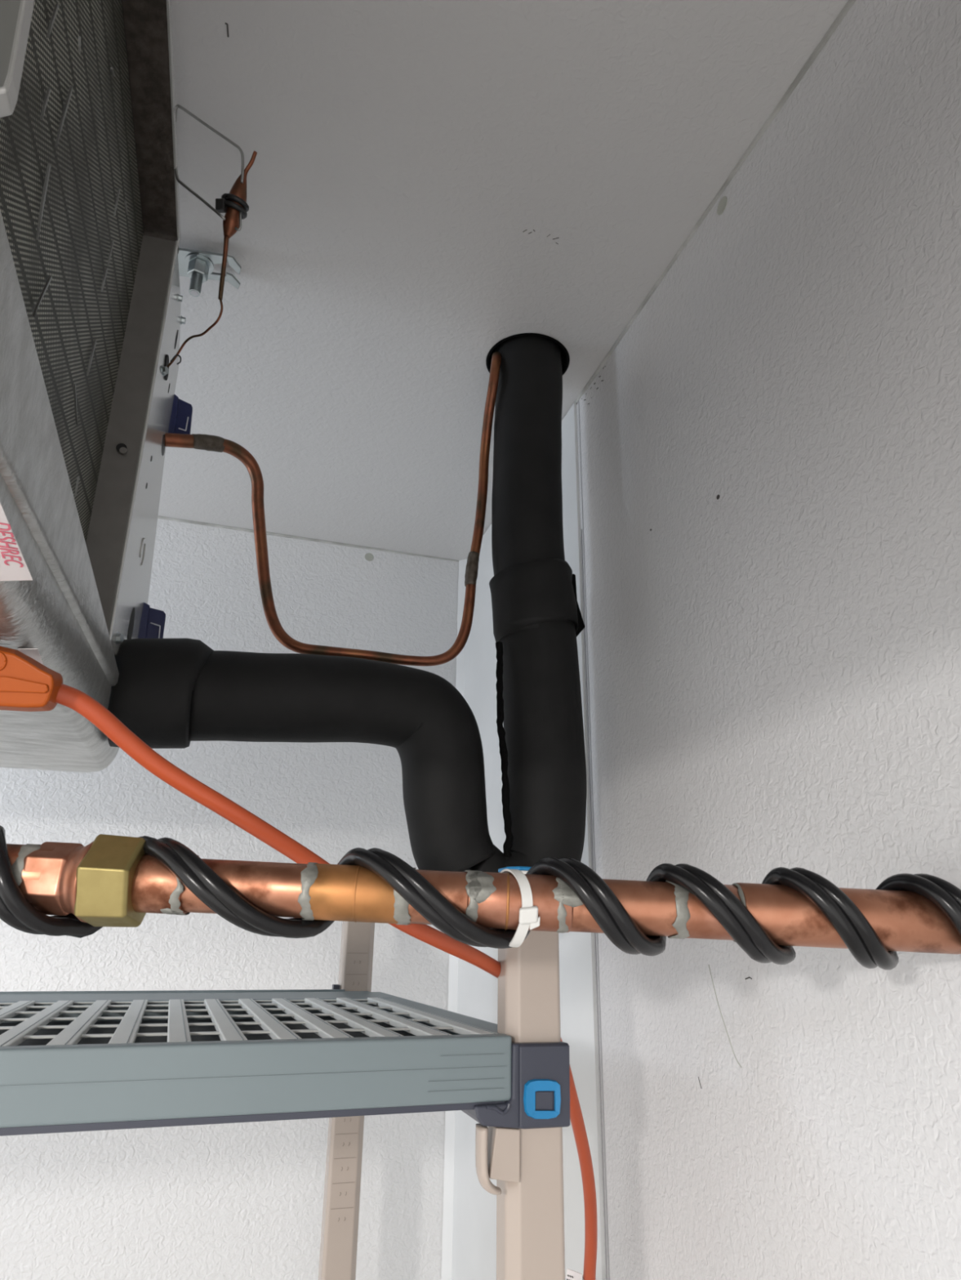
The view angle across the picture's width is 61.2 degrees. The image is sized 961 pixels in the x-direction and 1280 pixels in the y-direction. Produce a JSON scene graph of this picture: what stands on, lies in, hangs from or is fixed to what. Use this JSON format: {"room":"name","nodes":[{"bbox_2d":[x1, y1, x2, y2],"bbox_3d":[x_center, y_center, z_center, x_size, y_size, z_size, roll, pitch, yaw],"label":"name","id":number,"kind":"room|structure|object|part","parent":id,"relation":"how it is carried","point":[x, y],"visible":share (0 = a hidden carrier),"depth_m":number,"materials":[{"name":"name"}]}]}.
{"room":"walk-in freezer","nodes":[
{"label":"walk-in freezer","id":0,"kind":"room"},
{"bbox_2d":[0,518,458,1279],"bbox_3d":[-1.295,0.774,0.893,2.600,2.430,0.080,7,-21,-16],"label":"wall","id":1,"kind":"structure","parent":0,"point":[238,1201],"depth_m":1.25,"materials":[{"name":"white paint"}]},
{"bbox_2d":[157,515,458,561],"bbox_3d":[-0.650,-0.229,1.427,1.295,0.007,0.007,7,-21,-16],"label":"trim","id":2,"kind":"structure","parent":1,"relation":"attached to","point":[158,517],"depth_m":1.51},
{"bbox_2d":[364,552,373,560],"bbox_3d":[-0.212,-0.158,1.547,0.017,0.017,0.001,7,-21,-16],"label":"cap","id":3,"kind":"object","parent":1,"relation":"attached to","point":[368,557],"visible":1,"depth_m":1.55,"materials":[{"name":"white plastic"}]},
{"bbox_2d":[440,559,466,1279],"bbox_3d":[-0.049,0.944,1.192,0.015,2.350,0.015,7,-21,-16],"label":"trim","id":4,"kind":"structure","parent":1,"relation":"attached to","point":[449,1144],"depth_m":1.26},
{"bbox_2d":[157,0,848,559],"bbox_3d":[-0.819,-0.830,-0.083,2.600,0.080,3.000,7,-21,-16],"label":"ceiling","id":5,"kind":"structure","parent":0,"point":[406,150],"depth_m":0.82,"materials":[{"name":"white paint"}]},
{"bbox_2d":[0,0,244,772],"bbox_3d":[-0.270,-0.435,0.039,0.506,0.546,1.848,7,-21,-16],"label":"evaporator unit","id":6,"kind":"object","parent":5,"relation":"hanging from","point":[92,260],"depth_m":0.57,"materials":[{"name":"grey metal"}]},
{"bbox_2d":[0,522,23,567],"bbox_3d":[-0.191,-0.038,0.328,0.007,0.001,0.042,8,-22,-20],"label":"print","id":7,"kind":"object","parent":6,"relation":"on","point":[11,554],"depth_m":0.33},
{"bbox_3d":[-0.325,-0.154,0.804,0.002,0.408,0.232,7,-21,-16],"label":"plate","id":8,"kind":"part","parent":6,"relation":"part of","materials":[{"name":"silver metal"}]},
{"bbox_3d":[-0.342,-0.017,0.844,0.027,0.041,0.012,7,-21,-16],"label":"pipe guard","id":9,"kind":"part","parent":6,"relation":"part of","materials":[{"name":"blue plastic"}]},
{"bbox_3d":[-0.329,-0.242,0.890,0.025,0.055,0.012,7,-21,-16],"label":"pipe guard","id":10,"kind":"part","parent":6,"relation":"part of","materials":[{"name":"blue plastic"}]},
{"bbox_3d":[-0.235,-0.409,0.701,0.067,0.098,0.030,7,-21,-16],"label":"wire bracket","id":11,"kind":"part","parent":6,"relation":"part of","materials":[{"name":"silver metal"}]},
{"bbox_2d":[166,151,257,367],"bbox_3d":[-0.237,-0.337,0.727,0.020,0.160,0.126,17,-25,-37],"label":"bulb","id":12,"kind":"object","parent":6,"relation":"attached to","point":[238,188],"visible":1,"depth_m":0.71,"materials":[{"name":"orange metal"}]},
{"bbox_2d":[215,193,248,219],"bbox_3d":[-0.215,-0.378,0.710,0.025,0.021,0.025,-2,-20,7],"label":"cable tie","id":13,"kind":"object","parent":12,"relation":"attached to","point":[221,204],"visible":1,"depth_m":0.70,"materials":[{"name":"black plastic"}]},
{"bbox_3d":[-0.211,-0.390,0.709,0.015,0.072,0.038,12,-23,-28],"label":"bulb","id":14,"kind":"part","parent":12,"relation":"part of","materials":[{"name":"orange metal"}]},
{"bbox_2d":[164,351,501,666],"bbox_3d":[-0.162,-0.179,0.923,0.378,0.417,0.063,6,-21,-14],"label":"copper line","id":15,"kind":"object","parent":6,"relation":"attached to","point":[200,442],"visible":0.98,"depth_m":0.90,"materials":[{"name":"brown metal"}]},
{"bbox_2d":[107,335,586,872],"bbox_3d":[-0.108,-0.083,0.874,0.489,0.727,0.103,8,-22,-20],"label":"insulated pipe","id":16,"kind":"object","parent":6,"relation":"attached to","point":[171,693],"visible":0.86,"depth_m":0.81,"materials":[{"name":"black plastic"}]},
{"bbox_2d":[184,253,213,297],"bbox_3d":[-0.307,-0.398,0.882,0.030,0.052,0.030,7,-21,-16],"label":"rod","id":17,"kind":"object","parent":5,"relation":"hanging from","point":[199,266],"visible":1,"depth_m":0.88,"materials":[{"name":"metal"}]},
{"bbox_3d":[-0.307,-0.398,0.882,0.012,0.052,0.012,7,-21,-16],"label":"threaded rod","id":18,"kind":"part","parent":17,"relation":"part of","materials":[{"name":"metal"}]},
{"bbox_2d":[184,253,213,275],"bbox_3d":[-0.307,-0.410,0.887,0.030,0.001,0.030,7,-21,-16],"label":"nut","id":19,"kind":"object","parent":17,"relation":"in","point":[201,261],"depth_m":0.88,"materials":[{"name":"metal"}]},
{"bbox_2d":[225,22,228,37],"bbox_3d":[-0.209,-0.503,0.668,0.003,0.001,0.011,5,-21,-12],"label":"scratch","id":20,"kind":"object","parent":5,"relation":"attached to","point":[225,23],"visible":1,"depth_m":0.67},
{"bbox_2d":[485,333,569,374],"bbox_3d":[0.061,-0.392,1.060,0.108,0.071,0.108,7,-21,-16],"label":"hole sleeve","id":21,"kind":"object","parent":5,"relation":"attached to","point":[565,358],"visible":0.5,"depth_m":1.03,"materials":[{"name":"black plastic"}]},
{"bbox_2d":[576,0,960,1279],"bbox_3d":[0.432,0.439,-0.082,0.080,2.430,3.080,7,-21,-16],"label":"wall","id":22,"kind":"structure","parent":0,"point":[775,663],"depth_m":0.62,"materials":[{"name":"white paint"}]},
{"bbox_2d":[6,834,960,954],"bbox_3d":[-0.033,0.133,0.428,0.589,0.054,0.048,1,-20,0],"label":"drain pipe","id":23,"kind":"object","parent":22,"relation":"attached to","point":[109,881],"visible":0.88,"depth_m":0.42,"materials":[{"name":"orange metal"}]},
{"bbox_2d":[0,825,960,969],"bbox_3d":[-0.019,0.137,0.434,0.573,0.067,0.060,1,-20,-1],"label":"cable","id":24,"kind":"object","parent":23,"relation":"attached to","point":[609,913],"visible":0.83,"depth_m":0.41,"materials":[{"name":"black rubber"}]},
{"bbox_2d":[500,869,540,947],"bbox_3d":[0.019,0.141,0.429,0.012,0.039,0.040,9,-22,-21],"label":"tie","id":25,"kind":"object","parent":23,"relation":"attached to","point":[528,913],"visible":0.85,"depth_m":0.41,"materials":[{"name":"white plastic"}]},
{"bbox_2d":[451,403,605,1279],"bbox_3d":[0.038,0.859,0.955,0.004,2.348,0.526,7,-21,-16],"label":"trim","id":26,"kind":"structure","parent":22,"relation":"attached to","point":[474,1209],"depth_m":1.10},
{"bbox_2d":[577,400,609,1279],"bbox_3d":[0.120,0.770,0.712,0.002,2.350,0.002,7,-21,-16],"label":"trim","id":27,"kind":"structure","parent":22,"relation":"attached to","point":[578,400],"depth_m":0.91,"materials":[{"name":"white plastic"}]},
{"bbox_2d":[573,0,855,404],"bbox_3d":[0.226,-0.431,0.845,0.008,0.008,1.700,7,-21,-16],"label":"trim","id":28,"kind":"structure","parent":22,"relation":"attached to","point":[848,5],"depth_m":0.78,"materials":[{"name":"white plastic"}]},
{"bbox_2d":[716,195,727,214],"bbox_3d":[0.238,-0.429,0.801,0.001,0.017,0.017,7,-21,-16],"label":"cap","id":29,"kind":"object","parent":22,"relation":"attached to","point":[722,205],"visible":1,"depth_m":0.80,"materials":[{"name":"white plastic"}]},
{"bbox_2d":[708,964,741,1067],"bbox_3d":[0.195,0.299,0.649,0.001,0.073,0.035,7,-21,-16],"label":"scratch","id":30,"kind":"object","parent":22,"relation":"attached to","point":[708,965],"visible":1,"depth_m":0.65},
{"bbox_3d":[-0.851,1.450,-0.922,2.600,0.080,3.000,7,-21,-16],"label":"floor","id":31,"kind":"structure","parent":0,"visible":0},
{"bbox_2d":[318,920,374,1279],"bbox_3d":[-0.172,1.141,0.797,0.041,1.705,0.036,7,-21,-16],"label":"post","id":32,"kind":"object","parent":31,"relation":"on","point":[342,1185],"visible":0.55,"depth_m":0.97,"materials":[{"name":"beige plastic"}]},
{"bbox_2d":[332,984,340,989],"bbox_3d":[-0.185,0.463,1.029,0.008,0.048,0.013,7,-21,-16],"label":"connector","id":33,"kind":"object","parent":32,"relation":"attached to","point":[334,986],"visible":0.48,"depth_m":1.03,"materials":[{"name":"plastic"}]},
{"bbox_2d":[496,866,564,1279],"bbox_3d":[0.025,0.978,0.342,0.042,1.702,0.037,7,-21,-16],"label":"post","id":34,"kind":"object","parent":31,"relation":"on","point":[531,1245],"visible":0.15,"depth_m":0.56,"materials":[{"name":"beige plastic"}]},
{"bbox_2d":[0,989,511,1136],"bbox_3d":[-0.524,0.320,0.641,1.026,0.046,0.520,8,-21,-18],"label":"shelf","id":35,"kind":"object","parent":34,"relation":"attached to","point":[71,1061],"visible":0.99,"depth_m":0.53,"materials":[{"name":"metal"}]},
{"bbox_2d":[0,1016,415,1045],"bbox_3d":[-0.520,0.304,0.584,0.994,0.015,0.371,8,-21,-18],"label":"grate","id":36,"kind":"object","parent":35,"relation":"on","point":[340,1025],"depth_m":0.75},
{"bbox_3d":[-0.454,0.257,0.406,0.996,0.004,0.012,8,-21,-18],"label":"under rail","id":37,"kind":"part","parent":35,"relation":"part of","materials":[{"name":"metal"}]},
{"bbox_2d":[0,645,597,1279],"bbox_3d":[-0.065,0.288,0.549,0.103,0.468,0.611,-16,-26,38],"label":"extension cord","id":38,"kind":"object","parent":34,"relation":"hanging from","point":[26,684],"visible":0.77,"depth_m":0.47,"materials":[{"name":"orange rubber"}]},
{"bbox_2d":[475,1123,519,1195],"bbox_3d":[0.011,0.351,0.550,0.029,0.040,0.021,7,-21,-16],"label":"hook","id":39,"kind":"object","parent":34,"relation":"attached to","point":[497,1149],"visible":1,"depth_m":0.54,"materials":[{"name":"white plastic"}]},
{"bbox_3d":[0.014,0.349,0.553,0.021,0.033,0.018,7,-21,-16],"label":"wedge plate","id":40,"kind":"part","parent":39,"relation":"part of","materials":[{"name":"beige plastic"}]},
{"bbox_2d":[461,1041,569,1128],"bbox_3d":[0.024,0.316,0.581,0.072,0.053,0.057,7,-21,-16],"label":"shelf bracket","id":41,"kind":"object","parent":34,"relation":"attached to","point":[540,1098],"visible":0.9,"depth_m":0.56,"materials":[{"name":"plastic"}]},
{"bbox_3d":[0.045,0.309,0.563,0.038,0.050,0.002,7,-21,-16],"label":"plate","id":42,"kind":"part","parent":41,"relation":"part of","materials":[{"name":"plastic"}]}
]}

